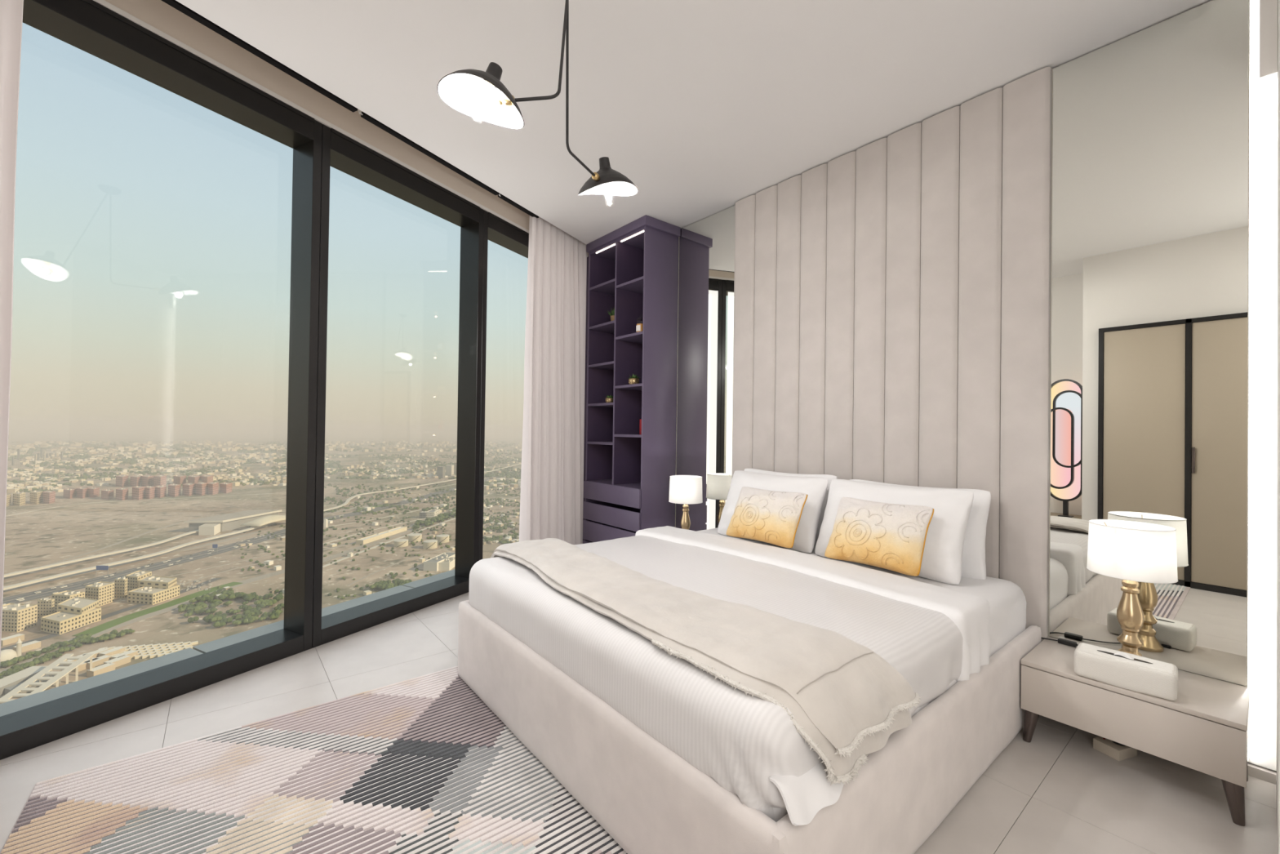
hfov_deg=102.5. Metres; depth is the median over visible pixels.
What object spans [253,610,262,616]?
tree
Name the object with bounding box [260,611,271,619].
tree
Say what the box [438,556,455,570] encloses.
factory
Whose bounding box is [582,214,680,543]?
bookcase
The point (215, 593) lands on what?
tree
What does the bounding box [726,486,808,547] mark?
cushion
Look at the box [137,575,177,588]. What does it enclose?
annex
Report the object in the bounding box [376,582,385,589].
tree
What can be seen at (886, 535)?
cushion
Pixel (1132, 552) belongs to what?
table lamp
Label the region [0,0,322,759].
window
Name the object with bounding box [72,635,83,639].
tree
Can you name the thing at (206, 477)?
block
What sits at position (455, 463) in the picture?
office tower
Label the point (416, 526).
tree
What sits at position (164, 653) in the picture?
cabin
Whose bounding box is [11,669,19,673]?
tree
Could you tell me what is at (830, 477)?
pillow
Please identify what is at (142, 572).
plant
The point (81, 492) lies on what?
block
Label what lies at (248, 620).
tree
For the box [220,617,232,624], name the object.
tree
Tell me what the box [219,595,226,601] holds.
tree
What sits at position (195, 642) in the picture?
cabin
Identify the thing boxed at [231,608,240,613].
tree
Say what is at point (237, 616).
tree
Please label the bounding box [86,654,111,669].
hut
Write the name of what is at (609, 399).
pot
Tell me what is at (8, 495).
block
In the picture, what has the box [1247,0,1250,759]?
light
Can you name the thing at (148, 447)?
houses
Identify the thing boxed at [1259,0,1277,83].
trim
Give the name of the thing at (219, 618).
tree
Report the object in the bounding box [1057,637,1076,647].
switch
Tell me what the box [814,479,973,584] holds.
pillow
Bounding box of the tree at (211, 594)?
[205,592,215,596]
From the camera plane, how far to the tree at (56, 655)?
528.21 m
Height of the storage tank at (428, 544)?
15.317 m
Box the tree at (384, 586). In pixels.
[380,584,389,589]
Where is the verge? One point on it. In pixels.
(328, 513)
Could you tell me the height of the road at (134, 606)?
0.400 m
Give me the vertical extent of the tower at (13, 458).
47.397 m
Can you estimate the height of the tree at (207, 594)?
8.821 m
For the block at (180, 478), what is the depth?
2090.12 m
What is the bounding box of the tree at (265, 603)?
[264,602,272,605]
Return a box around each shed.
[0,666,46,695]
[4,675,61,693]
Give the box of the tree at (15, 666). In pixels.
[10,664,20,669]
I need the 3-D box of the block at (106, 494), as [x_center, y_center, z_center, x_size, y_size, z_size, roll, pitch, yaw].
[-1736.122,217.906,1674.025,28.464,29.261,93.435,1,-1,-39]
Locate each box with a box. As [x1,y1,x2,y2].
[1073,642,1177,700]
[1093,736,1137,760]
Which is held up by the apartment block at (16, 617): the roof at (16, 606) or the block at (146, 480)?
the roof at (16, 606)
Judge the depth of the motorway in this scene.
901.81 m
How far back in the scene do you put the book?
4.36 m
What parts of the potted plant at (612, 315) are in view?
pot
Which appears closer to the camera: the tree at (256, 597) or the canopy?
the canopy
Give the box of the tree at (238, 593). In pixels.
[235,591,242,599]
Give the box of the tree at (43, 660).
[40,657,48,663]
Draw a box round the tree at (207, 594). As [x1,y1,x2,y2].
[200,593,209,597]
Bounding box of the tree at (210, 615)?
[202,613,213,620]
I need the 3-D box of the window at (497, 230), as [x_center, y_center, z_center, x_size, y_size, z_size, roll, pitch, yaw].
[-1.067,-0.217,4.718,1.254,3.030,0.695,1,-1,-39]
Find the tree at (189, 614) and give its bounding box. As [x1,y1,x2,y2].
[183,612,192,617]
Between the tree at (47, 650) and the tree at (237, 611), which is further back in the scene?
the tree at (237, 611)
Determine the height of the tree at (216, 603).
8.817 m
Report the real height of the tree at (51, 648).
5.574 m
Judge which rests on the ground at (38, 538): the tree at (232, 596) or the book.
the tree at (232, 596)
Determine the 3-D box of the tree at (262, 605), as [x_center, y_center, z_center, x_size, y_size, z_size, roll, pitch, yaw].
[-500.899,236.809,678.378,10.482,7.410,11.016,1,-1,-43]
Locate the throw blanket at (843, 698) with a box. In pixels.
[490,537,920,785]
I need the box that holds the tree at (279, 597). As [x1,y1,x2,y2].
[272,593,283,601]
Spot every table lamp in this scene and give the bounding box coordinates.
[668,475,702,529]
[1040,519,1177,656]
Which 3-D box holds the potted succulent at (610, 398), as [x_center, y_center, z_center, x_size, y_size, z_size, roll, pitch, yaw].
[-0.269,-0.254,4.612,0.078,0.078,0.097,1,-1,-39]
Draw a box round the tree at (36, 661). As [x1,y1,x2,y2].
[29,659,39,664]
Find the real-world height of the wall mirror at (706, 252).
3.012 m
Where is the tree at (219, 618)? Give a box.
[210,616,222,622]
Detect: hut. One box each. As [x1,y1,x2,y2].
[0,633,24,645]
[13,640,40,652]
[63,653,87,666]
[71,657,98,671]
[83,648,109,658]
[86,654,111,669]
[86,662,115,676]
[98,646,124,657]
[103,654,130,667]
[111,649,137,659]
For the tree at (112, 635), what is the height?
5.860 m
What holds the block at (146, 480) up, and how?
on the ground at (38, 538)
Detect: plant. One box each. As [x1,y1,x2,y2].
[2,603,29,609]
[40,596,50,600]
[62,591,79,595]
[71,596,79,605]
[93,582,102,586]
[133,570,144,575]
[137,586,151,591]
[147,575,163,581]
[433,552,448,559]
[444,557,453,562]
[606,306,614,320]
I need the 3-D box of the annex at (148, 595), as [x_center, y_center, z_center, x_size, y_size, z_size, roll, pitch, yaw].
[-673.533,229.882,711.797,52.949,17.150,63.244,1,-1,-39]
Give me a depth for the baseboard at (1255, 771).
1.92 m
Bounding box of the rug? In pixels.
[0,666,627,853]
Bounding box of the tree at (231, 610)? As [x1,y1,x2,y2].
[225,608,233,613]
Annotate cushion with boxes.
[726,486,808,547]
[824,497,933,576]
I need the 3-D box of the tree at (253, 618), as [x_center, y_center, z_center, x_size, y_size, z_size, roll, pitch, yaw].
[-475.308,236.298,631.514,10.764,8.295,11.286,1,-1,-33]
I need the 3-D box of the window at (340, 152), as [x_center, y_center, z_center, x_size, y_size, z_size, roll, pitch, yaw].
[-1.657,-0.236,3.581,1.254,3.030,0.695,1,-1,-39]
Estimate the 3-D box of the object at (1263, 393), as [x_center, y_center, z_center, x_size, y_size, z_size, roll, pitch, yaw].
[2.360,-0.213,1.950,0.014,2.975,0.076,1,-1,-39]
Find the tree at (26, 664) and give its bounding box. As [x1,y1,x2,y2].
[19,662,31,669]
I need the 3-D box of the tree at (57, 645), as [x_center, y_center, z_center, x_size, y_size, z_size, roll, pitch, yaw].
[-625.859,234.620,549.702,8.204,6.086,7.190,1,-1,17]
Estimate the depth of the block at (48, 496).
1554.77 m
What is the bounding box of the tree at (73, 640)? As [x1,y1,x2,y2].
[70,638,78,643]
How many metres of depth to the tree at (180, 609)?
658.17 m
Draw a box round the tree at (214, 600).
[211,599,221,602]
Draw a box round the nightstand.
[1020,635,1249,826]
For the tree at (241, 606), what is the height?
8.398 m
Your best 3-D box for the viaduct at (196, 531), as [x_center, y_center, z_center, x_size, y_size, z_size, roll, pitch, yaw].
[-966.255,229.720,1021.098,368.247,3.000,428.722,1,-1,-39]
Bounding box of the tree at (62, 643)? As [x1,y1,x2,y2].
[58,641,69,646]
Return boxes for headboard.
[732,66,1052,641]
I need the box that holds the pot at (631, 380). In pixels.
[628,377,639,384]
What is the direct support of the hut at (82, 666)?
on the ground at (38, 538)
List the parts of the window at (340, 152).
rail, head rail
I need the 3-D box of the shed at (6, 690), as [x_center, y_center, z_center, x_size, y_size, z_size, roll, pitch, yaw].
[-552.642,235.430,467.540,34.164,5.000,32.052,1,-1,-39]
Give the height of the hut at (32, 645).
6.000 m
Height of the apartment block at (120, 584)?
28.919 m
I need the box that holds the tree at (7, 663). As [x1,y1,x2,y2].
[0,660,13,667]
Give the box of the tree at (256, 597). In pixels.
[253,595,263,599]
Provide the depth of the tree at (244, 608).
666.90 m
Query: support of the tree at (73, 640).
on the ground at (38, 538)
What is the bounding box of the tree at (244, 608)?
[242,605,252,610]
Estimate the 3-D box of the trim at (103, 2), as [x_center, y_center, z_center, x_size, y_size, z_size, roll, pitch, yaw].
[-1.762,-1.768,3.117,5.016,0.022,2.179,1,-1,-39]
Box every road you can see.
[0,577,221,650]
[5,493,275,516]
[37,522,181,567]
[167,551,284,577]
[179,557,283,585]
[322,493,492,550]
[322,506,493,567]
[323,502,456,527]
[323,518,424,544]
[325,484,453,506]
[346,544,455,585]
[377,493,436,504]
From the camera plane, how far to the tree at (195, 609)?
653.21 m
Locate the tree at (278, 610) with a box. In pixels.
[271,608,282,613]
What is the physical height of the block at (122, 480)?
41.116 m
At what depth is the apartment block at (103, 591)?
685.22 m
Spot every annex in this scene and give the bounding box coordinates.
[40,606,101,634]
[56,595,98,614]
[127,584,179,604]
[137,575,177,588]
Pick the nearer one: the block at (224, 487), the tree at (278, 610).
the tree at (278, 610)
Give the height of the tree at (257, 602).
8.954 m
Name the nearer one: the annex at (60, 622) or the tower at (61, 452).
the annex at (60, 622)
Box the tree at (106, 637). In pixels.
[98,635,109,641]
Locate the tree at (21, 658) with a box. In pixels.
[13,656,24,662]
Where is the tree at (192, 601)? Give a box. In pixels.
[188,599,196,603]
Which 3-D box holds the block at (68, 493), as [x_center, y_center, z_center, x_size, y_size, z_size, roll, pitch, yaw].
[-1869.510,216.156,1682.791,27.423,29.277,97.407,1,-1,-39]
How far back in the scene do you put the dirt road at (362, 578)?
893.70 m
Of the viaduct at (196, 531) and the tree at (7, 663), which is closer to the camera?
the tree at (7, 663)
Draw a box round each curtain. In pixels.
[0,0,23,657]
[519,215,587,544]
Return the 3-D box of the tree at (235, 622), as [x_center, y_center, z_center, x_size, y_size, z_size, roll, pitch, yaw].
[-486.146,236.703,618.867,9.475,6.964,9.037,0,-1,38]
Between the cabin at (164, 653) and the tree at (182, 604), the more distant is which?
the tree at (182, 604)
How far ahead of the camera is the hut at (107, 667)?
495.60 m
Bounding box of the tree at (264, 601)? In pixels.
[260,599,268,604]
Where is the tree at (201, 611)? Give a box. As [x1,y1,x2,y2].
[196,608,205,614]
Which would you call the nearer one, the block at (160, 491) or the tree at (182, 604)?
the tree at (182, 604)
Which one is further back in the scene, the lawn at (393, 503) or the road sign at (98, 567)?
the lawn at (393, 503)
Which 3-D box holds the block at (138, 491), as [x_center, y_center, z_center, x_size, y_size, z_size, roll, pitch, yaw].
[-1633.235,213.693,1671.298,29.358,40.442,90.726,1,-1,-39]
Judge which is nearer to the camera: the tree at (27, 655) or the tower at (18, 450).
the tree at (27, 655)
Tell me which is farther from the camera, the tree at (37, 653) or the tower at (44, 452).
the tower at (44, 452)
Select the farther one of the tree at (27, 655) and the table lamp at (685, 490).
the tree at (27, 655)
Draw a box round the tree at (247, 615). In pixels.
[242,613,251,620]
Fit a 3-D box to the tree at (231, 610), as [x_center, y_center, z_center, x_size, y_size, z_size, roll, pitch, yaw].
[-525.210,236.685,658.382,9.391,6.639,9.869,0,-1,44]
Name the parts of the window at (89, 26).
rail, head rail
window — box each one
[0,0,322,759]
[311,124,484,647]
[478,210,528,560]
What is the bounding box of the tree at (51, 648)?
[44,646,54,650]
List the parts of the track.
track rail, track rail, track rail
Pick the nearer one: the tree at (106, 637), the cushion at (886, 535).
the cushion at (886, 535)
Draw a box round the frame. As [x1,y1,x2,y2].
[457,600,1041,853]
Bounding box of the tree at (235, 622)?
[231,620,241,626]
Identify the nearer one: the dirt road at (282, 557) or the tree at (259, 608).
the tree at (259, 608)
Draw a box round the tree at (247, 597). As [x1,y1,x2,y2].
[243,594,252,600]
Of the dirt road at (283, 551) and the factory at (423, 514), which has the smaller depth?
the dirt road at (283, 551)
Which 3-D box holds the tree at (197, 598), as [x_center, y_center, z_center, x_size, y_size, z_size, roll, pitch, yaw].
[-605.690,235.847,704.039,8.818,6.934,9.714,1,-1,-27]
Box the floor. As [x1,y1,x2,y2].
[0,591,1277,853]
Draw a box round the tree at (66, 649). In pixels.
[58,647,69,653]
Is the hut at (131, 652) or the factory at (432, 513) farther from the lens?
the factory at (432, 513)
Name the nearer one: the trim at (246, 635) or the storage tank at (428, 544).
the trim at (246, 635)
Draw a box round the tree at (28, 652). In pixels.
[25,651,34,654]
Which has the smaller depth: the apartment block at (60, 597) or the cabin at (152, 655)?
the cabin at (152, 655)
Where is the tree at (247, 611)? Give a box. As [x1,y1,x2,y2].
[242,608,253,614]
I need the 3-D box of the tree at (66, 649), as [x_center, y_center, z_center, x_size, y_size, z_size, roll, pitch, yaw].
[-604.628,234.748,538.839,8.457,6.215,8.065,1,-1,-11]
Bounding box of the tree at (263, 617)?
[257,616,266,621]
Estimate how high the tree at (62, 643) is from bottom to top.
6.059 m
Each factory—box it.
[324,518,328,527]
[346,551,353,556]
[355,526,407,544]
[419,511,426,518]
[423,551,455,571]
[426,509,439,517]
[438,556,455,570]
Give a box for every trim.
[0,647,203,716]
[93,0,528,233]
[192,585,413,653]
[401,568,454,587]
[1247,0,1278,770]
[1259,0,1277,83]
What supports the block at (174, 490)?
on the ground at (38, 538)
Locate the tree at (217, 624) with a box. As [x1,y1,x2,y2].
[213,620,226,627]
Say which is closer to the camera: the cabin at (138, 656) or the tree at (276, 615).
the cabin at (138, 656)
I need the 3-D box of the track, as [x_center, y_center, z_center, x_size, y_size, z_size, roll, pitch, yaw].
[-1.806,-1.889,2.489,3.779,0.227,1.665,1,-1,-39]
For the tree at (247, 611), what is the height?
9.082 m
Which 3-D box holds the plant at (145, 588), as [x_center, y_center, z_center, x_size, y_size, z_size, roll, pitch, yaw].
[-677.529,222.796,708.014,19.879,3.157,12.738,1,-1,11]
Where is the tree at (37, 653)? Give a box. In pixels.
[32,651,40,656]
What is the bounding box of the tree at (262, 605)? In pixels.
[255,603,266,608]
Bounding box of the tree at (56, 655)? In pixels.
[54,653,62,657]
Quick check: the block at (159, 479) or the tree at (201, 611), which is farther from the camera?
the block at (159, 479)
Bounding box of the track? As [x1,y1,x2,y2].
[160,0,538,217]
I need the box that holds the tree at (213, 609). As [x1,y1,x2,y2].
[204,607,216,613]
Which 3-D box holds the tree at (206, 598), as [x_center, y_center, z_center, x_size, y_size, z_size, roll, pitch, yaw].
[-593.720,235.619,700.618,10.722,7.654,9.734,1,-1,-24]
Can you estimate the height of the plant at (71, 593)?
3.255 m
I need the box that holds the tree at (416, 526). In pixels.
[412,524,419,528]
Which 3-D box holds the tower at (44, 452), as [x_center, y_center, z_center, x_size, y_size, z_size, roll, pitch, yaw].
[-3761.608,187.074,3242.076,11.594,63.608,46.800,1,-1,-39]
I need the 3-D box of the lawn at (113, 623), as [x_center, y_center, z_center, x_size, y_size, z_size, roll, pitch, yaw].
[-628.536,238.457,687.692,157.689,0.400,163.745,1,-1,-39]
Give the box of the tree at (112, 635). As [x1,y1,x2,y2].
[108,633,116,637]
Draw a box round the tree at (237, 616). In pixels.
[231,613,241,620]
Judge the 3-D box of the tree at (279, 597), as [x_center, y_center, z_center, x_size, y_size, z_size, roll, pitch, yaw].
[-498.535,236.023,708.365,12.186,9.581,13.423,1,-1,23]
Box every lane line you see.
[2,479,487,602]
[3,471,514,599]
[3,479,486,601]
[6,490,450,604]
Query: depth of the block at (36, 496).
1543.23 m
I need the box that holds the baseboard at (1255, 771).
[1247,762,1275,784]
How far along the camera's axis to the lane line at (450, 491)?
875.77 m
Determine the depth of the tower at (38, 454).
3123.89 m
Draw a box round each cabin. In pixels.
[134,653,143,658]
[142,653,151,658]
[146,648,155,652]
[149,653,158,657]
[157,652,166,657]
[189,640,198,644]
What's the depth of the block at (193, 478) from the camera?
2097.79 m
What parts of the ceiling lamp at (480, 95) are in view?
lamp shade, arm, arm, lamp shade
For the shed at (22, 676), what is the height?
7.000 m
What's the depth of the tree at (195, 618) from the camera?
624.97 m
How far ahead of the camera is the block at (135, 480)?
2005.64 m
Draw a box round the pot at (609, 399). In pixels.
[605,397,613,402]
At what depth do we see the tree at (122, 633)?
581.19 m
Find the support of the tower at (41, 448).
on the ground at (38, 538)
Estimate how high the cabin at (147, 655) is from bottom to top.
2.600 m
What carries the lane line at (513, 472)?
on the motorway
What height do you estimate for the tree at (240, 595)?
8.809 m
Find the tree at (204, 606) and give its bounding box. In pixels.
[199,603,207,608]
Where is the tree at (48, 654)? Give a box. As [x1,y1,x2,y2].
[42,652,52,656]
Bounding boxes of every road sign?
[95,565,108,575]
[212,544,217,552]
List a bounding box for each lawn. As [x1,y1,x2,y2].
[72,582,242,635]
[355,502,401,509]
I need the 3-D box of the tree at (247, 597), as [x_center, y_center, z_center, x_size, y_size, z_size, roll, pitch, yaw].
[-537.629,235.503,704.726,12.068,9.489,13.294,1,-1,-15]
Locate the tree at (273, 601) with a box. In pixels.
[266,599,277,605]
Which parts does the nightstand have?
leg, drawer, leg, leg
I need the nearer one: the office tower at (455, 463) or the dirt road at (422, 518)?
the dirt road at (422, 518)
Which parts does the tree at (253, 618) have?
crown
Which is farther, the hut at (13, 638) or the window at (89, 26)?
the hut at (13, 638)
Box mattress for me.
[696,527,1026,822]
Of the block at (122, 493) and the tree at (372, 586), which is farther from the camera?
the block at (122, 493)
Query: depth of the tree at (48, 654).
525.25 m
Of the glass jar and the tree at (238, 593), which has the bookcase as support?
the glass jar
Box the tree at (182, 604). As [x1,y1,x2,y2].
[177,603,186,608]
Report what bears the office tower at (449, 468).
on the ground at (38, 538)
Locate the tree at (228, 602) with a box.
[223,600,232,606]
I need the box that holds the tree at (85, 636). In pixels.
[80,633,91,638]
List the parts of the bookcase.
filler panel, shelf, shelf, panel, shelf, shelf, shelf, drawer, drawer, drawer, panel, shelf, shelf, panel, shelf, shelf, cornice, panel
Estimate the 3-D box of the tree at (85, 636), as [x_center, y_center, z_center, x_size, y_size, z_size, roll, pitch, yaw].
[-621.081,234.909,574.613,9.042,6.082,8.604,1,-1,-8]
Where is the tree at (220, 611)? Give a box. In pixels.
[214,610,222,614]
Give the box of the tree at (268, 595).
[263,592,274,599]
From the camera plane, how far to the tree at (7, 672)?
487.68 m
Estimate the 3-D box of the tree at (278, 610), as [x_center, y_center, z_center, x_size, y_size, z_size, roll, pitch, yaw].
[-463.384,236.655,655.666,12.395,8.338,11.794,1,-1,-33]
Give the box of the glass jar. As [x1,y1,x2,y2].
[635,317,643,332]
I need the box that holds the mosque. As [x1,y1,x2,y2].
[0,637,22,662]
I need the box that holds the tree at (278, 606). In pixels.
[273,605,281,609]
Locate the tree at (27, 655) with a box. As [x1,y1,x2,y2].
[23,653,32,658]
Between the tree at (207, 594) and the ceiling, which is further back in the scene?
the tree at (207, 594)
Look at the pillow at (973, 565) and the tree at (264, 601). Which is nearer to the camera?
the pillow at (973, 565)
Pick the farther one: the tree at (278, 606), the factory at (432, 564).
the factory at (432, 564)
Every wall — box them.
[104,0,588,257]
[675,236,1275,771]
[1275,0,1279,853]
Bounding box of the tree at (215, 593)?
[212,591,221,595]
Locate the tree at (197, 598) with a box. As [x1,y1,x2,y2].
[194,596,201,600]
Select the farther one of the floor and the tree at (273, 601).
the tree at (273, 601)
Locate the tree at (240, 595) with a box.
[237,591,245,599]
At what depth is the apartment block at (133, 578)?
731.38 m
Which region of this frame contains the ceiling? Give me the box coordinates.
[175,0,1212,244]
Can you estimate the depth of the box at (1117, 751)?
2.05 m
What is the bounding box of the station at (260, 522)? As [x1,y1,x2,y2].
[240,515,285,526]
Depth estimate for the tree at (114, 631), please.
584.75 m
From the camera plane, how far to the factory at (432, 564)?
880.06 m
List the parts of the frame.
rail, footboard, rail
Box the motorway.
[2,470,520,604]
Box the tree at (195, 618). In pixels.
[187,616,199,622]
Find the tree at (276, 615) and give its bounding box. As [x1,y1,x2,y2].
[269,613,279,619]
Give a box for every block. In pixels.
[1,603,37,632]
[6,493,11,506]
[12,491,25,506]
[30,490,42,504]
[37,596,54,618]
[42,489,55,503]
[51,590,84,613]
[62,488,75,498]
[75,486,88,498]
[84,581,114,606]
[87,486,99,497]
[101,488,114,499]
[114,577,127,598]
[115,474,128,487]
[115,487,128,500]
[124,569,151,591]
[129,475,141,486]
[132,485,144,500]
[141,474,153,486]
[144,485,155,498]
[153,474,166,486]
[155,484,166,497]
[168,483,180,497]
[173,474,186,484]
[182,482,195,496]
[187,475,200,483]
[195,481,208,495]
[200,474,213,482]
[207,481,218,494]
[219,481,231,493]
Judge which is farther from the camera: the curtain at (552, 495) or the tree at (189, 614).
the tree at (189, 614)
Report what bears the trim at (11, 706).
on the wall
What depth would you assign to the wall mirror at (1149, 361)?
2.14 m
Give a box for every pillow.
[717,470,828,552]
[743,468,837,546]
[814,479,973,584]
[849,479,991,579]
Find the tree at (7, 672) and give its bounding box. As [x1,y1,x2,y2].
[0,670,10,675]
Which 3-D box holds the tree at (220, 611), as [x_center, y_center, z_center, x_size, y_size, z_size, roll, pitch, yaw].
[-534.816,236.835,651.454,8.341,5.953,7.572,1,-1,-43]
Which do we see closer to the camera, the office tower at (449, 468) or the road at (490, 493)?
the road at (490, 493)
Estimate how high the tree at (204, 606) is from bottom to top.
9.843 m
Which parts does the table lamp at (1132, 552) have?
cord, lamp shade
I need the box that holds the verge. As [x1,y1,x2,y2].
[3,501,389,591]
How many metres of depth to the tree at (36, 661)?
508.90 m
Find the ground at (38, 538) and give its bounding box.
[0,426,522,703]
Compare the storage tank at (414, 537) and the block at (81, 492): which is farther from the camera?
the block at (81, 492)
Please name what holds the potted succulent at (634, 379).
on the bookcase
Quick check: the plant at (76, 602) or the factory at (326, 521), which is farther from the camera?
the factory at (326, 521)
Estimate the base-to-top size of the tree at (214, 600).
8.095 m
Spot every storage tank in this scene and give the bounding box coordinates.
[394,538,408,546]
[408,533,422,542]
[422,539,437,549]
[435,533,448,542]
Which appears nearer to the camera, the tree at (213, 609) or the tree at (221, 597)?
the tree at (213, 609)
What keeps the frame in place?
on the floor
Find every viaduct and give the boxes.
[3,463,520,590]
[4,529,198,577]
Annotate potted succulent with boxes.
[605,394,613,402]
[628,373,639,384]
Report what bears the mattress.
on the frame
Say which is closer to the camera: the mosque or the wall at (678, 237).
the wall at (678, 237)
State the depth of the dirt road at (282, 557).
846.76 m
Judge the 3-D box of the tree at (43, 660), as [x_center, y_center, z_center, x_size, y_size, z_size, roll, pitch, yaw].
[-599.558,235.030,516.620,7.339,5.394,6.999,0,-1,45]
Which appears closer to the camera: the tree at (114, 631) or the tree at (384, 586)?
the tree at (114, 631)
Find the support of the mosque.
on the ground at (38, 538)
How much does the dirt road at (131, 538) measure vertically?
0.400 m
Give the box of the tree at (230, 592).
[225,591,233,595]
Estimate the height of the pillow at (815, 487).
0.512 m
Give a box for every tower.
[11,457,14,465]
[17,448,19,459]
[36,453,39,460]
[40,447,43,457]
[43,451,45,460]
[60,451,62,459]
[436,466,444,477]
[445,464,453,476]
[453,462,456,473]
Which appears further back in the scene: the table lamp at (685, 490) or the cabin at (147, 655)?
the cabin at (147, 655)
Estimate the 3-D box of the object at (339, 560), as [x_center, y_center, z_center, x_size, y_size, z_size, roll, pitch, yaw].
[-505.423,245.270,1246.873,531.158,0.400,514.138,1,-1,-39]
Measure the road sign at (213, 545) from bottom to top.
16.000 m
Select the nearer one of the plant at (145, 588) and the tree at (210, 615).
the tree at (210, 615)
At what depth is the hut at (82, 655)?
511.71 m
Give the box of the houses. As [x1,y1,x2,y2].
[6,440,522,599]
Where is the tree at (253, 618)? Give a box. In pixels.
[248,615,258,622]
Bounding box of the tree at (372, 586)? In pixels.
[368,583,377,588]
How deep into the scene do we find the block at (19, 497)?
1505.09 m
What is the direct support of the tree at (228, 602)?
on the ground at (38, 538)
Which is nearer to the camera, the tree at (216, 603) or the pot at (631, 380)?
the pot at (631, 380)
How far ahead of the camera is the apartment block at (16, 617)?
596.93 m
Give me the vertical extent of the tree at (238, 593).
9.263 m
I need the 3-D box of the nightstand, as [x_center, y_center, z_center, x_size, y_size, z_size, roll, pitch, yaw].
[1.943,1.147,2.039,0.410,0.340,0.612,1,-1,-39]
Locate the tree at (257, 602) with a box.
[253,598,263,604]
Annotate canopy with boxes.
[0,653,93,702]
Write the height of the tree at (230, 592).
8.108 m
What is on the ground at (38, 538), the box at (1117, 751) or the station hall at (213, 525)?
the station hall at (213, 525)
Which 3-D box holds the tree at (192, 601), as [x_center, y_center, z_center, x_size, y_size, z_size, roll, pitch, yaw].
[-605.851,236.193,695.335,8.274,6.081,7.891,0,-1,32]
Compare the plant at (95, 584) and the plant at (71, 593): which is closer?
the plant at (71, 593)
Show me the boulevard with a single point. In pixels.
(373, 543)
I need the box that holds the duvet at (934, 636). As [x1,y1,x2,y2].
[468,525,991,825]
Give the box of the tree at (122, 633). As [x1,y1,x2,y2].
[116,631,125,636]
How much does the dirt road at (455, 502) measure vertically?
0.400 m
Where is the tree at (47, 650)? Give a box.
[40,648,50,653]
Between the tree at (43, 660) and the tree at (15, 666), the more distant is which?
the tree at (43, 660)
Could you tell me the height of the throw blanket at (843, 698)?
0.253 m
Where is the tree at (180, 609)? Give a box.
[177,607,185,613]
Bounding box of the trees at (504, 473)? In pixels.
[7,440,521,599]
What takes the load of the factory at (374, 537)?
on the ground at (38, 538)
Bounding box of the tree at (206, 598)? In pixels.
[200,596,209,602]
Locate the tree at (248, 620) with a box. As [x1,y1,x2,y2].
[242,617,253,623]
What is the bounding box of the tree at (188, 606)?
[182,604,192,610]
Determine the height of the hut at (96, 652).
6.000 m
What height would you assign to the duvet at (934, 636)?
0.302 m
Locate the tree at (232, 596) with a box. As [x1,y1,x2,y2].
[226,593,235,599]
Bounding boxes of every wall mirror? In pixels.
[675,205,735,531]
[1048,0,1249,687]
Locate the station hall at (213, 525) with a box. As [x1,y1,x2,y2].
[184,509,281,535]
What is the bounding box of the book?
[639,418,641,434]
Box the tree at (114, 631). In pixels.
[109,629,118,634]
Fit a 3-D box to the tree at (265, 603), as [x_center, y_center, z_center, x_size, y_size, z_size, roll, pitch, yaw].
[-494.978,236.977,684.125,9.984,7.338,9.522,1,-1,26]
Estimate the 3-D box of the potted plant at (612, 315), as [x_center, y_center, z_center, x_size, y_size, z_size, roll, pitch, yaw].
[-0.226,-1.009,4.655,0.150,0.151,0.098,1,-1,-39]
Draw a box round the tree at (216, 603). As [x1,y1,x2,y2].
[208,601,218,607]
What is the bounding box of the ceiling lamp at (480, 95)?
[436,0,638,200]
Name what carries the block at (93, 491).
on the ground at (38, 538)
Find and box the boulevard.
[0,495,519,677]
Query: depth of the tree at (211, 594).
712.52 m
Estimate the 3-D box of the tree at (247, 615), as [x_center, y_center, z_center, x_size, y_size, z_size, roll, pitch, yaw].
[-483.327,235.749,632.618,10.862,9.195,12.395,1,-1,13]
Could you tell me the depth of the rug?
1.77 m
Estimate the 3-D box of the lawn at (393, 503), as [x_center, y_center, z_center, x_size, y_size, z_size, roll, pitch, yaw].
[-806.105,244.146,1586.600,146.807,0.400,85.132,1,-1,-39]
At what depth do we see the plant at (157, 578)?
728.97 m
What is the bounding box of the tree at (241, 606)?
[238,604,247,608]
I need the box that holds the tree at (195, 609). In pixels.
[191,605,203,613]
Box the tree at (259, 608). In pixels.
[251,606,261,611]
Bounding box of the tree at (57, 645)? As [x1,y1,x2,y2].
[49,643,59,647]

